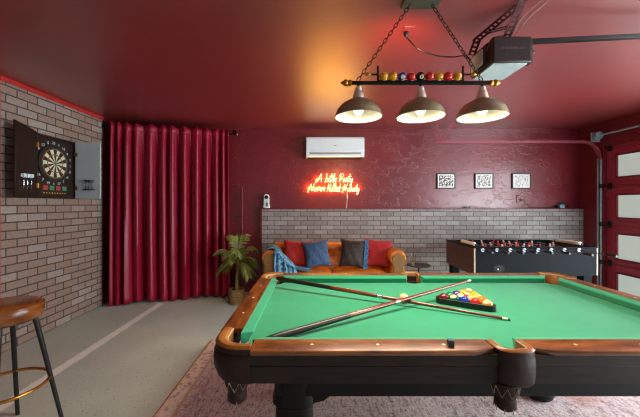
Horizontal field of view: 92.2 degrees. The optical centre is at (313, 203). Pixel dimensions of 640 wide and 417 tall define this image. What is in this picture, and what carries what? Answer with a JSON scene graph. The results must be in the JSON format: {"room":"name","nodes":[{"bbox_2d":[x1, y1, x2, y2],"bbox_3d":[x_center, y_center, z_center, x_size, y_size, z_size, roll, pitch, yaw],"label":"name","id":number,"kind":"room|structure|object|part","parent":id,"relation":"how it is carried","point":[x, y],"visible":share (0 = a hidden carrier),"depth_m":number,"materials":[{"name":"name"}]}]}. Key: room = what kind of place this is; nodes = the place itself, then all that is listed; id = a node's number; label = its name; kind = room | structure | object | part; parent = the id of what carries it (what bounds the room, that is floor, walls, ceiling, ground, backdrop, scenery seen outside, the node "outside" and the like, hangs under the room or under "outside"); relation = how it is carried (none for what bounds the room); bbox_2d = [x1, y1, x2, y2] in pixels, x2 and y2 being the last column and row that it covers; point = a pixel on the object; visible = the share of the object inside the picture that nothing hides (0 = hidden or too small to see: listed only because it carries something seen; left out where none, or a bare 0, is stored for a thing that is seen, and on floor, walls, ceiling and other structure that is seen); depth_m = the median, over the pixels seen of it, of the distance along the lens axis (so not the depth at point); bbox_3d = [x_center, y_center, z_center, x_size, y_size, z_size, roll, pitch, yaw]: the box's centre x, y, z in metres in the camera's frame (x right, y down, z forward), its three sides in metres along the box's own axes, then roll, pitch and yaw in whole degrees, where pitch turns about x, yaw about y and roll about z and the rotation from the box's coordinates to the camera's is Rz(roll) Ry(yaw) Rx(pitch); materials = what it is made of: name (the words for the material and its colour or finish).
{"room":"garage","nodes":[
{"label":"garage","id":0,"kind":"room"},
{"bbox_2d":[102,119,115,304],"bbox_3d":[-2.870,0.095,1.700,0.100,2.490,6.000,0,0,0],"label":"wall","id":1,"kind":"structure","parent":0,"point":[106,131],"depth_m":4.17,"materials":[{"name":"red paint"}]},
{"bbox_2d":[0,80,0,297],"bbox_3d":[-2.808,0.117,2.728,0.024,2.445,0.045,0,0,0],"label":"trim","id":2,"kind":"structure","parent":1,"relation":"attached to","point":[0,80],"depth_m":2.75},
{"bbox_2d":[1,81,101,353],"bbox_3d":[-2.809,0.117,3.410,0.022,2.445,1.320,0,0,0],"label":"brick wall","id":3,"kind":"structure","parent":1,"relation":"attached to","point":[51,249],"depth_m":3.22,"materials":[{"name":"grey brick"}]},
{"bbox_2d":[13,119,100,198],"bbox_3d":[-2.626,-0.406,3.138,0.377,0.698,0.793,0,0,0],"label":"cabinet","id":4,"kind":"object","parent":3,"relation":"attached to","point":[59,167],"visible":1,"depth_m":3.23,"materials":[{"name":"brown wood"}]},
{"bbox_3d":[-2.696,-0.407,2.881,0.018,0.695,0.276,0,0,-9],"label":"door","id":5,"kind":"part","parent":4,"relation":"part of","materials":[{"name":"brown wood"}]},
{"bbox_3d":[-2.760,-0.380,3.275,0.015,0.608,0.478,0,0,0],"label":"board panel","id":6,"kind":"part","parent":4,"relation":"part of","materials":[{"name":"brown wood"}]},
{"bbox_3d":[-2.745,-0.141,3.275,0.015,0.127,0.470,0,0,0],"label":"score panel","id":7,"kind":"part","parent":4,"relation":"part of","materials":[{"name":"brown wood"}]},
{"bbox_3d":[-2.580,-0.380,3.519,0.284,0.640,0.016,0,0,0],"label":"door","id":8,"kind":"part","parent":4,"relation":"part of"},
{"bbox_2d":[0,75,103,120],"bbox_3d":[-2.803,-1.127,3.415,0.035,0.045,1.350,0,0,0],"label":"trim","id":9,"kind":"structure","parent":1,"relation":"attached to","point":[2,78],"depth_m":3.22,"materials":[{"name":"red paint"}]},
{"bbox_2d":[0,292,250,416],"bbox_3d":[0.670,1.390,1.750,7.180,0.100,6.100,0,0,0],"label":"floor","id":10,"kind":"structure","parent":0,"point":[121,360],"depth_m":2.67,"materials":[{"name":"concrete"}]},
{"bbox_2d":[0,295,63,416],"bbox_3d":[-1.750,0.948,1.750,0.401,0.788,0.402,0,0,12],"label":"bar stool","id":11,"kind":"object","parent":10,"relation":"on","point":[14,310],"visible":1,"depth_m":1.81,"materials":[{"name":"wood"}]},
{"bbox_3d":[-1.650,0.994,1.596,0.028,0.696,0.158,0,0,-33],"label":"leg","id":12,"kind":"part","parent":11,"relation":"part of","materials":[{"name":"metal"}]},
{"bbox_3d":[-1.850,0.994,1.904,0.028,0.696,0.158,0,0,-33],"label":"leg","id":13,"kind":"part","parent":11,"relation":"part of","materials":[{"name":"metal"}]},
{"bbox_3d":[-1.750,0.663,1.750,0.260,0.009,0.260,0,0,0],"label":"seat plate","id":14,"kind":"part","parent":11,"relation":"part of","materials":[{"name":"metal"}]},
{"bbox_3d":[-1.750,0.607,1.750,0.338,0.106,0.338,0,0,0],"label":"seat","id":15,"kind":"part","parent":11,"relation":"part of","materials":[{"name":"leather"}]},
{"bbox_3d":[-1.596,0.994,1.850,0.158,0.696,0.028,0,0,-33],"label":"leg","id":16,"kind":"part","parent":11,"relation":"part of","materials":[{"name":"metal"}]},
{"bbox_2d":[213,234,258,304],"bbox_3d":[-1.048,0.873,4.145,0.630,0.928,0.470,0,0,0],"label":"potted palm","id":17,"kind":"object","parent":10,"relation":"on","point":[236,295],"visible":0.99,"depth_m":4.10,"materials":[{"name":"plant"}]},
{"bbox_2d":[228,286,244,304],"bbox_3d":[-1.045,1.238,4.160,0.224,0.197,0.224,0,0,0],"label":"basket","id":18,"kind":"object","parent":10,"relation":"on","point":[236,295],"depth_m":4.07,"materials":[{"name":"beige wicker"}]},
{"bbox_2d":[262,242,406,273],"bbox_3d":[0.255,0.945,4.201,1.824,0.791,0.681,0,0,0],"label":"sofa","id":19,"kind":"object","parent":10,"relation":"on","point":[397,258],"visible":0.25,"depth_m":3.96,"materials":[{"name":"leather"}]},
{"bbox_3d":[-0.552,0.907,3.868,0.167,0.566,0.016,0,0,0],"label":"arm","id":20,"kind":"part","parent":19,"relation":"part of","materials":[{"name":"leather"}]},
{"bbox_3d":[-0.552,0.910,4.201,0.210,0.659,0.658,0,0,0],"label":"arm","id":21,"kind":"part","parent":19,"relation":"part of","materials":[{"name":"leather"}]},
{"bbox_2d":[265,245,310,272],"bbox_3d":[-0.327,0.776,4.020,0.579,0.452,0.441,0,0,0],"label":"throw blanket","id":22,"kind":"object","parent":19,"relation":"on","point":[282,263],"visible":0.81,"depth_m":3.83,"materials":[{"name":"blue fabric"}]},
{"bbox_2d":[284,240,311,266],"bbox_3d":[-0.230,0.673,4.189,0.418,0.372,0.184,0,0,0],"label":"throw pillow","id":23,"kind":"object","parent":19,"relation":"on","point":[294,250],"visible":0.65,"depth_m":4.13,"materials":[{"name":"red fabric"}]},
{"bbox_2d":[296,266,332,272],"bbox_3d":[-0.109,0.917,4.110,0.722,0.155,0.500,0,0,0],"label":"seat cushion","id":24,"kind":"object","parent":19,"relation":"on","point":[319,269],"depth_m":4.00,"materials":[{"name":"leather"}]},
{"bbox_2d":[302,239,331,267],"bbox_3d":[0.035,0.660,4.079,0.402,0.397,0.188,0,0,0],"label":"throw pillow","id":25,"kind":"object","parent":19,"relation":"on","point":[316,253],"visible":0.99,"depth_m":4.02,"materials":[{"name":"blue fabric"}]},
{"bbox_2d":[339,238,368,268],"bbox_3d":[0.529,0.657,4.079,0.414,0.400,0.184,0,0,0],"label":"throw pillow","id":26,"kind":"object","parent":19,"relation":"on","point":[351,251],"visible":1,"depth_m":4.03,"materials":[{"name":"fabric"}]},
{"bbox_2d":[332,266,386,272],"bbox_3d":[0.619,0.917,4.110,0.722,0.155,0.500,0,0,0],"label":"seat cushion","id":27,"kind":"object","parent":19,"relation":"on","point":[335,269],"depth_m":4.02,"materials":[{"name":"leather"}]},
{"bbox_2d":[363,238,391,267],"bbox_3d":[0.855,0.663,4.149,0.409,0.396,0.187,0,0,6],"label":"throw pillow","id":28,"kind":"object","parent":19,"relation":"on","point":[377,250],"visible":0.75,"depth_m":4.09,"materials":[{"name":"red fabric"}]},
{"bbox_3d":[1.062,0.910,4.201,0.210,0.659,0.658,0,0,0],"label":"arm","id":29,"kind":"part","parent":19,"relation":"part of","materials":[{"name":"leather"}]},
{"bbox_3d":[1.062,0.908,3.872,0.191,0.611,0.012,0,0,0],"label":"nail trim","id":30,"kind":"part","parent":19,"relation":"part of","materials":[{"name":"gold metal"}]},
{"bbox_3d":[1.062,0.907,3.868,0.167,0.566,0.016,0,0,0],"label":"arm","id":31,"kind":"part","parent":19,"relation":"part of","materials":[{"name":"leather"}]},
{"bbox_2d":[153,340,639,416],"bbox_3d":[0.945,1.334,1.785,3.910,0.010,2.470,0,0,0],"label":"area rug","id":32,"kind":"object","parent":10,"relation":"on","point":[201,392],"visible":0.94,"depth_m":2.04,"materials":[{"name":"pink carpet"}]},
{"bbox_2d":[214,271,639,416],"bbox_3d":[0.735,0.924,1.740,2.260,0.810,1.306,0,0,0],"label":"pool table","id":33,"kind":"object","parent":32,"relation":"on","point":[564,335],"visible":0.98,"depth_m":1.27,"materials":[{"name":"green fabric"}]},
{"bbox_2d":[224,381,248,407],"bbox_3d":[-0.295,0.705,1.183,0.096,0.108,0.096,0,0,0],"label":"pocket","id":34,"kind":"object","parent":33,"relation":"on","point":[237,390],"depth_m":1.15,"materials":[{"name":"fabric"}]},
{"bbox_3d":[-0.347,0.538,1.740,0.095,0.022,0.870,0,0,0],"label":"rail","id":35,"kind":"part","parent":33,"relation":"part of","materials":[{"name":"brown wood"}]},
{"bbox_2d":[241,277,277,342],"bbox_3d":[-0.278,0.552,1.740,0.044,0.048,0.960,0,0,0],"label":"cushion","id":36,"kind":"object","parent":33,"relation":"on","point":[252,325],"depth_m":1.54,"materials":[{"name":"green fabric"}]},
{"bbox_3d":[-0.085,0.968,1.345,0.184,0.724,0.180,0,0,0],"label":"leg","id":37,"kind":"part","parent":33,"relation":"part of","materials":[{"name":"black wood"}]},
{"bbox_3d":[0.215,0.538,2.328,0.891,0.022,0.095,0,0,0],"label":"rail","id":38,"kind":"part","parent":33,"relation":"part of","materials":[{"name":"brown wood"}]},
{"bbox_2d":[282,275,406,282],"bbox_3d":[0.223,0.552,2.258,0.925,0.048,0.044,0,0,0],"label":"cushion","id":39,"kind":"object","parent":33,"relation":"on","point":[310,278],"depth_m":2.25,"materials":[{"name":"green fabric"}]},
{"bbox_2d":[267,279,471,336],"bbox_3d":[0.422,0.535,1.649,1.444,0.079,0.030,0,0,-31],"label":"stick","id":40,"kind":"object","parent":33,"relation":"on","point":[291,332],"visible":0.92,"depth_m":1.49,"materials":[{"name":"brown wood"}]},
{"bbox_2d":[253,337,487,342],"bbox_3d":[0.223,0.552,1.222,0.925,0.048,0.044,0,0,0],"label":"cushion","id":41,"kind":"object","parent":33,"relation":"on","point":[263,338],"depth_m":1.20,"materials":[{"name":"green fabric"}]},
{"bbox_3d":[0.215,0.538,1.153,0.891,0.022,0.095,0,0,0],"label":"rail","id":42,"kind":"part","parent":33,"relation":"part of","materials":[{"name":"brown wood"}]},
{"bbox_2d":[276,276,509,320],"bbox_3d":[0.354,0.535,1.812,1.360,0.080,0.030,0,0,27],"label":"stick","id":43,"kind":"object","parent":33,"relation":"on","point":[284,279],"visible":1,"depth_m":1.81,"materials":[{"name":"brown wood"}]},
{"bbox_2d":[399,293,407,302],"bbox_3d":[0.523,0.548,1.790,0.056,0.056,0.056,0,0,0],"label":"cue ball","id":44,"kind":"object","parent":33,"relation":"on","point":[402,295],"visible":0.56,"depth_m":1.78,"materials":[{"name":"white plastic"}]},
{"bbox_2d":[439,293,448,298],"bbox_3d":[0.756,0.548,1.797,0.056,0.056,0.056,0,0,0],"label":"ball","id":45,"kind":"object","parent":33,"relation":"on","point":[442,295],"visible":0.61,"depth_m":1.78,"materials":[{"name":"red plastic"}]},
{"bbox_2d":[447,338,453,346],"bbox_3d":[0.508,0.515,1.145,0.020,0.022,0.020,0,0,0],"label":"cube","id":46,"kind":"object","parent":33,"relation":"on","point":[450,342],"visible":1,"depth_m":1.14,"materials":[{"name":"paper"}]},
{"bbox_2d":[449,295,458,300],"bbox_3d":[0.803,0.548,1.767,0.056,0.056,0.055,0,0,0],"label":"ball","id":47,"kind":"object","parent":33,"relation":"on","point":[452,297],"visible":0.56,"depth_m":1.75,"materials":[{"name":"plastic"}]},
{"bbox_2d":[459,296,469,301],"bbox_3d":[0.850,0.548,1.736,0.056,0.056,0.056,0,0,0],"label":"ball","id":48,"kind":"object","parent":33,"relation":"on","point":[463,298],"visible":0.66,"depth_m":1.72,"materials":[{"name":"blue plastic"}]},
{"bbox_2d":[436,295,495,311],"bbox_3d":[0.853,0.558,1.788,0.280,0.033,0.306,0,0,0],"label":"ball rack","id":49,"kind":"object","parent":33,"relation":"on","point":[475,306],"visible":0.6,"depth_m":1.70,"materials":[{"name":"black plastic"}]},
{"bbox_2d":[470,298,481,303],"bbox_3d":[0.897,0.548,1.706,0.056,0.056,0.056,0,0,0],"label":"ball","id":50,"kind":"object","parent":33,"relation":"on","point":[473,300],"visible":0.62,"depth_m":1.69,"materials":[{"name":"red plastic"}]},
{"bbox_3d":[1.254,0.538,2.328,0.891,0.022,0.095,0,0,0],"label":"rail","id":51,"kind":"part","parent":33,"relation":"part of","materials":[{"name":"brown wood"}]},
{"bbox_2d":[420,275,544,282],"bbox_3d":[1.247,0.552,2.258,0.925,0.048,0.044,0,0,0],"label":"cushion","id":52,"kind":"object","parent":33,"relation":"on","point":[423,278],"depth_m":2.25,"materials":[{"name":"green fabric"}]},
{"bbox_2d":[482,299,492,305],"bbox_3d":[0.945,0.548,1.676,0.055,0.056,0.055,0,0,0],"label":"ball","id":53,"kind":"object","parent":33,"relation":"on","point":[485,302],"visible":0.62,"depth_m":1.66,"materials":[{"name":"yellow plastic"}]},
{"bbox_2d":[491,383,520,415],"bbox_3d":[0.707,0.705,1.140,0.096,0.108,0.096,0,0,0],"label":"pocket","id":54,"kind":"object","parent":33,"relation":"on","point":[505,394],"depth_m":1.11,"materials":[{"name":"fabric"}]},
{"bbox_3d":[1.555,0.968,2.135,0.184,0.724,0.180,0,0,0],"label":"leg","id":55,"kind":"part","parent":33,"relation":"part of","materials":[{"name":"black wood"}]},
{"bbox_2d":[512,337,639,348],"bbox_3d":[1.247,0.552,1.222,0.925,0.048,0.044,0,0,0],"label":"cushion","id":56,"kind":"object","parent":33,"relation":"on","point":[514,339],"depth_m":1.22,"materials":[{"name":"green fabric"}]},
{"bbox_3d":[1.254,0.538,1.153,0.891,0.022,0.095,0,0,0],"label":"rail","id":57,"kind":"part","parent":33,"relation":"part of","materials":[{"name":"brown wood"}]},
{"bbox_2d":[558,277,639,310],"bbox_3d":[1.748,0.552,1.740,0.044,0.048,0.960,0,0,0],"label":"cushion","id":58,"kind":"object","parent":33,"relation":"on","point":[623,300],"depth_m":1.86,"materials":[{"name":"green fabric"}]},
{"bbox_3d":[1.817,0.538,1.740,0.095,0.022,0.870,0,0,0],"label":"rail","id":59,"kind":"part","parent":33,"relation":"part of","materials":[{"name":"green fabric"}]},
{"bbox_2d":[406,262,430,271],"bbox_3d":[1.345,1.058,3.960,0.300,0.563,0.300,0,0,0],"label":"side table","id":60,"kind":"object","parent":10,"relation":"on","point":[418,265],"visible":0.43,"depth_m":3.90,"materials":[{"name":"metal"}]},
{"bbox_2d":[410,255,415,265],"bbox_3d":[1.252,0.712,3.900,0.080,0.130,0.080,0,0,0],"label":"glass","id":61,"kind":"object","parent":60,"relation":"on","point":[412,257],"visible":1,"depth_m":3.87,"materials":[{"name":"white"}]},
{"bbox_2d":[446,238,617,282],"bbox_3d":[2.520,0.891,3.730,1.410,0.895,1.340,0,0,0],"label":"foosball table","id":62,"kind":"object","parent":10,"relation":"on","point":[566,257],"visible":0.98,"depth_m":3.50,"materials":[{"name":"black wood"}]},
{"bbox_3d":[1.890,1.075,4.150,0.100,0.530,0.100,0,0,0],"label":"leg","id":63,"kind":"part","parent":62,"relation":"part of","materials":[{"name":"black wood"}]},
{"bbox_3d":[1.834,0.656,3.870,0.028,0.307,0.738,0,0,0],"label":"panel","id":64,"kind":"part","parent":62,"relation":"part of","materials":[{"name":"brown wood"}]},
{"bbox_3d":[1.861,0.496,3.870,0.094,0.012,0.672,0,0,0],"label":"rail","id":65,"kind":"part","parent":62,"relation":"part of","materials":[{"name":"beige wood"}]},
{"bbox_3d":[1.825,0.656,3.505,0.016,0.308,0.019,0,0,0],"label":"corner trim","id":66,"kind":"part","parent":62,"relation":"part of","materials":[{"name":"beige wood"}]},
{"bbox_3d":[2.520,0.496,4.229,1.400,0.012,0.046,0,0,0],"label":"rail","id":67,"kind":"part","parent":62,"relation":"part of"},
{"bbox_3d":[2.520,0.656,4.226,1.376,0.308,0.028,0,0,0],"label":"panel","id":68,"kind":"part","parent":62,"relation":"part of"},
{"bbox_3d":[2.520,0.816,3.870,1.360,0.012,0.700,0,0,0],"label":"panel","id":69,"kind":"part","parent":62,"relation":"part of","materials":[{"name":"black wood"}]},
{"bbox_3d":[2.520,0.496,3.517,1.400,0.012,0.046,0,0,0],"label":"rail","id":70,"kind":"part","parent":62,"relation":"part of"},
{"bbox_3d":[2.520,0.656,3.514,1.376,0.308,0.028,0,0,0],"label":"panel","id":71,"kind":"part","parent":62,"relation":"part of","materials":[{"name":"black wood"}]},
{"bbox_3d":[2.693,0.522,3.845,0.014,0.014,0.990,0,0,0],"label":"player rod","id":72,"kind":"part","parent":62,"relation":"part of","materials":[{"name":"silver metal"}]},
{"bbox_3d":[2.843,0.522,3.745,0.014,0.014,0.990,0,0,0],"label":"player rod","id":73,"kind":"part","parent":62,"relation":"part of","materials":[{"name":"silver metal"}]},
{"bbox_3d":[3.206,0.656,3.870,0.028,0.307,0.738,0,0,0],"label":"panel","id":74,"kind":"part","parent":62,"relation":"part of","materials":[{"name":"brown wood"}]},
{"bbox_3d":[3.009,0.522,3.665,0.014,0.014,0.990,0,0,0],"label":"player rod","id":75,"kind":"part","parent":62,"relation":"part of","materials":[{"name":"silver metal"}]},
{"bbox_3d":[3.209,0.496,3.870,0.034,0.012,0.672,0,0,0],"label":"rail","id":76,"kind":"part","parent":62,"relation":"part of","materials":[{"name":"beige wood"}]},
{"bbox_3d":[3.150,1.075,3.590,0.100,0.530,0.100,0,0,0],"label":"leg","id":77,"kind":"part","parent":62,"relation":"part of","materials":[{"name":"black wood"}]},
{"bbox_3d":[2.843,0.522,3.196,0.032,0.030,0.112,0,0,0],"label":"handle","id":78,"kind":"part","parent":62,"relation":"part of","materials":[{"name":"black plastic"}]},
{"bbox_3d":[3.215,0.656,3.505,0.016,0.308,0.019,0,0,0],"label":"corner trim","id":79,"kind":"part","parent":62,"relation":"part of","materials":[{"name":"grey metal"}]},
{"bbox_3d":[3.009,0.522,3.116,0.032,0.030,0.112,0,0,0],"label":"handle","id":80,"kind":"part","parent":62,"relation":"part of","materials":[{"name":"black plastic"}]},
{"bbox_2d":[0,0,639,128],"bbox_3d":[0.670,-1.200,1.750,7.180,0.100,6.100,0,0,0],"label":"ceiling","id":81,"kind":"structure","parent":0,"point":[210,64],"depth_m":2.38,"materials":[{"name":"red paint"}]},
{"bbox_2d":[399,26,414,37],"bbox_3d":[0.618,-1.129,2.047,0.070,0.042,0.120,0,0,0],"label":"outlet","id":82,"kind":"object","parent":81,"relation":"attached to","point":[407,30],"visible":1,"depth_m":2.03,"materials":[{"name":"red paint"}]},
{"bbox_2d":[335,0,509,122],"bbox_3d":[0.600,-0.821,1.740,0.965,0.659,0.267,0,0,0],"label":"lamp","id":83,"kind":"object","parent":81,"relation":"hanging from","point":[484,108],"visible":1,"depth_m":1.73,"materials":[{"name":"brown metal"}]},
{"bbox_3d":[0.251,-0.547,1.740,0.058,0.095,0.058,0,0,0],"label":"bulb","id":84,"kind":"part","parent":83,"relation":"part of","materials":[{"name":"beige glass"}]},
{"bbox_3d":[0.251,-0.548,1.740,0.267,0.113,0.267,0,0,0],"label":"lamp shade","id":85,"kind":"part","parent":83,"relation":"part of","materials":[{"name":"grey metal"}]},
{"bbox_3d":[0.394,-0.912,1.740,0.310,0.444,0.021,0,0,0],"label":"chain","id":86,"kind":"part","parent":83,"relation":"part of","materials":[{"name":"black metal"}]},
{"bbox_3d":[0.602,-0.547,1.740,0.058,0.095,0.058,0,0,0],"label":"bulb","id":87,"kind":"part","parent":83,"relation":"part of","materials":[{"name":"beige glass"}]},
{"bbox_3d":[0.602,-0.548,1.740,0.267,0.113,0.267,0,0,0],"label":"lamp shade","id":88,"kind":"part","parent":83,"relation":"part of","materials":[{"name":"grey metal"}]},
{"bbox_3d":[0.808,-0.912,1.740,0.296,0.444,0.021,0,0,0],"label":"chain","id":89,"kind":"part","parent":83,"relation":"part of","materials":[{"name":"black metal"}]},
{"bbox_3d":[0.949,-0.547,1.740,0.058,0.095,0.058,0,0,0],"label":"bulb","id":90,"kind":"part","parent":83,"relation":"part of","materials":[{"name":"beige glass"}]},
{"bbox_3d":[0.949,-0.548,1.740,0.267,0.113,0.267,0,0,0],"label":"lamp shade","id":91,"kind":"part","parent":83,"relation":"part of","materials":[{"name":"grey metal"}]},
{"bbox_2d":[406,0,639,79],"bbox_3d":[2.335,-1.004,1.924,3.450,0.306,0.412,0,0,0],"label":"garage door opener","id":92,"kind":"object","parent":81,"relation":"hanging from","point":[503,56],"visible":0.98,"depth_m":1.88,"materials":[{"name":"metal"}]},
{"bbox_3d":[2.648,-1.064,1.895,2.704,0.159,0.032,0,0,0],"label":"rail","id":93,"kind":"part","parent":92,"relation":"part of","materials":[{"name":"black metal"}]},
{"bbox_2d":[201,129,579,291],"bbox_3d":[0.670,0.095,4.750,7.180,2.490,0.100,0,0,0],"label":"wall","id":94,"kind":"structure","parent":0,"point":[398,168],"depth_m":4.70,"materials":[{"name":"red paint"}]},
{"bbox_2d":[102,124,237,135],"bbox_3d":[-1.995,-1.065,4.385,1.765,0.120,0.159,0,0,-17],"label":"curtain rod","id":95,"kind":"object","parent":94,"relation":"attached to","point":[103,125],"visible":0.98,"depth_m":4.55,"materials":[{"name":"black metal"}]},
{"bbox_2d":[109,121,172,306],"bbox_3d":[-2.313,0.125,4.178,0.764,2.418,0.216,0,0,-14],"label":"curtain","id":96,"kind":"object","parent":95,"relation":"hanging from","point":[140,238],"visible":1,"depth_m":4.14,"materials":[{"name":"fabric"}]},
{"bbox_2d":[171,125,229,300],"bbox_3d":[-1.600,0.125,4.391,0.782,2.418,0.208,0,0,-13],"label":"curtain","id":97,"kind":"object","parent":95,"relation":"hanging from","point":[199,158],"visible":0.99,"depth_m":4.37,"materials":[{"name":"fabric"}]},
{"bbox_2d":[234,187,242,286],"bbox_3d":[-1.150,0.540,4.684,0.131,1.600,0.032,0,0,0],"label":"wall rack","id":98,"kind":"object","parent":94,"relation":"attached to","point":[238,216],"visible":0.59,"depth_m":4.68,"materials":[{"name":"metal"}]},
{"bbox_2d":[307,173,358,207],"bbox_3d":[0.294,-0.201,4.683,0.794,0.530,0.033,0,0,0],"label":"sign","id":99,"kind":"object","parent":94,"relation":"attached to","point":[321,173],"visible":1,"depth_m":4.67,"materials":[{"name":"red"}]},
{"bbox_2d":[306,137,363,158],"bbox_3d":[0.310,-0.834,4.596,0.855,0.304,0.207,0,0,0],"label":"air conditioner","id":100,"kind":"object","parent":94,"relation":"attached to","point":[316,147],"visible":1,"depth_m":4.50,"materials":[{"name":"white plastic"}]},
{"bbox_2d":[307,157,362,158],"bbox_3d":[0.310,-0.686,4.609,0.831,0.006,0.162,0,0,0],"label":"vent","id":101,"kind":"object","parent":100,"relation":"attached to","point":[307,157],"depth_m":4.57,"materials":[{"name":"white plastic"}]},
{"bbox_3d":[0.310,-0.868,4.503,0.839,0.186,0.015,0,0,0],"label":"panel","id":102,"kind":"part","parent":100,"relation":"part of","materials":[{"name":"white plastic"}]},
{"bbox_2d":[262,209,582,277],"bbox_3d":[1.640,0.709,4.670,4.840,1.262,0.060,0,0,0],"label":"brick wall","id":103,"kind":"structure","parent":94,"relation":"attached to","point":[422,233],"depth_m":4.64,"materials":[{"name":"grey brick"}]},
{"bbox_2d":[260,208,584,276],"bbox_3d":[1.626,0.702,4.660,4.868,1.277,0.080,0,0,0],"label":"trim","id":104,"kind":"structure","parent":103,"relation":"attached to","point":[260,208],"depth_m":4.62,"materials":[{"name":"paint"}]},
{"bbox_2d":[263,194,269,207],"bbox_3d":[-0.716,-0.043,4.659,0.095,0.212,0.062,0,0,0],"label":"security camera","id":105,"kind":"object","parent":104,"relation":"on","point":[266,196],"visible":0.99,"depth_m":4.63,"materials":[{"name":"white plastic"}]},
{"bbox_2d":[520,199,567,207],"bbox_3d":[3.488,-0.004,4.665,0.709,0.135,0.041,0,0,1],"label":"power adapter","id":106,"kind":"object","parent":104,"relation":"on","point":[561,205],"visible":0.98,"depth_m":4.65,"materials":[{"name":"black plastic"}]},
{"bbox_2d":[436,173,455,188],"bbox_3d":[2.009,-0.350,4.689,0.284,0.239,0.022,0,0,0],"label":"picture frame","id":107,"kind":"object","parent":94,"relation":"attached to","point":[443,180],"visible":1,"depth_m":4.68,"materials":[{"name":"white paper"}]},
{"bbox_2d":[439,175,452,186],"bbox_3d":[2.009,-0.350,4.683,0.212,0.168,0.002,0,0,0],"label":"print","id":108,"kind":"object","parent":107,"relation":"attached to","point":[444,180],"depth_m":4.68},
{"bbox_2d":[474,173,493,188],"bbox_3d":[2.587,-0.350,4.689,0.284,0.239,0.022,0,0,0],"label":"picture frame","id":109,"kind":"object","parent":94,"relation":"attached to","point":[481,180],"visible":1,"depth_m":4.68,"materials":[{"name":"white paper"}]},
{"bbox_2d":[477,175,490,186],"bbox_3d":[2.587,-0.350,4.683,0.212,0.168,0.002,0,0,0],"label":"print","id":110,"kind":"object","parent":109,"relation":"attached to","point":[482,180],"depth_m":4.68},
{"bbox_2d":[516,196,520,202],"bbox_3d":[3.123,-0.069,4.695,0.070,0.120,0.010,0,0,0],"label":"wall outlet","id":111,"kind":"object","parent":94,"relation":"attached to","point":[518,198],"visible":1,"depth_m":4.69,"materials":[{"name":"red paint"}]},
{"bbox_2d":[512,173,530,188],"bbox_3d":[3.155,-0.350,4.689,0.284,0.239,0.022,0,0,0],"label":"picture frame","id":112,"kind":"object","parent":94,"relation":"attached to","point":[519,180],"visible":1,"depth_m":4.68,"materials":[{"name":"white paper"}]},
{"bbox_2d":[515,175,528,186],"bbox_3d":[3.155,-0.350,4.683,0.212,0.168,0.002,0,0,0],"label":"print","id":113,"kind":"object","parent":112,"relation":"attached to","point":[520,180],"depth_m":4.68},
{"bbox_2d":[580,112,639,286],"bbox_3d":[4.120,0.095,1.700,0.120,2.490,6.000,0,0,0],"label":"wall","id":114,"kind":"structure","parent":0,"point":[588,157],"depth_m":4.44,"materials":[{"name":"red paint"}]},
{"bbox_2d":[435,123,603,285],"bbox_3d":[2.880,0.087,4.336,2.360,2.506,0.052,0,0,0],"label":"door track","id":115,"kind":"object","parent":114,"relation":"attached to","point":[600,185],"visible":0.98,"depth_m":4.32,"materials":[{"name":"metal"}]},
{"bbox_2d":[591,125,639,141],"bbox_3d":[3.995,-0.950,2.040,0.130,0.140,4.680,0,0,0],"label":"shaft","id":116,"kind":"object","parent":114,"relation":"attached to","point":[595,136],"visible":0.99,"depth_m":4.30,"materials":[{"name":"metal"}]},
{"bbox_3d":[3.995,-0.950,4.374,0.130,0.140,0.008,0,0,0],"label":"bearing plate","id":117,"kind":"part","parent":116,"relation":"part of","materials":[{"name":"metal"}]},
{"bbox_2d":[604,140,639,296],"bbox_3d":[4.119,0.245,1.940,0.083,2.190,4.820,0,0,0],"label":"door","id":118,"kind":"structure","parent":114,"relation":"in","point":[623,159],"depth_m":4.10,"materials":[{"name":"red wood"}]},
{"bbox_3d":[4.135,-0.515,3.670,0.008,0.290,1.020,0,0,0],"label":"pane","id":119,"kind":"part","parent":118,"relation":"part of","materials":[{"name":"grey glass"}]},
{"bbox_3d":[4.135,0.030,3.670,0.008,0.300,1.020,0,0,0],"label":"pane","id":120,"kind":"part","parent":118,"relation":"part of","materials":[{"name":"grey glass"}]},
{"bbox_3d":[4.135,0.575,3.670,0.008,0.330,1.020,0,0,0],"label":"pane","id":121,"kind":"part","parent":118,"relation":"part of","materials":[{"name":"grey glass"}]},
{"bbox_3d":[4.135,1.095,3.670,0.008,0.310,1.020,0,0,0],"label":"pane","id":122,"kind":"part","parent":118,"relation":"part of","materials":[{"name":"grey glass"}]}
]}

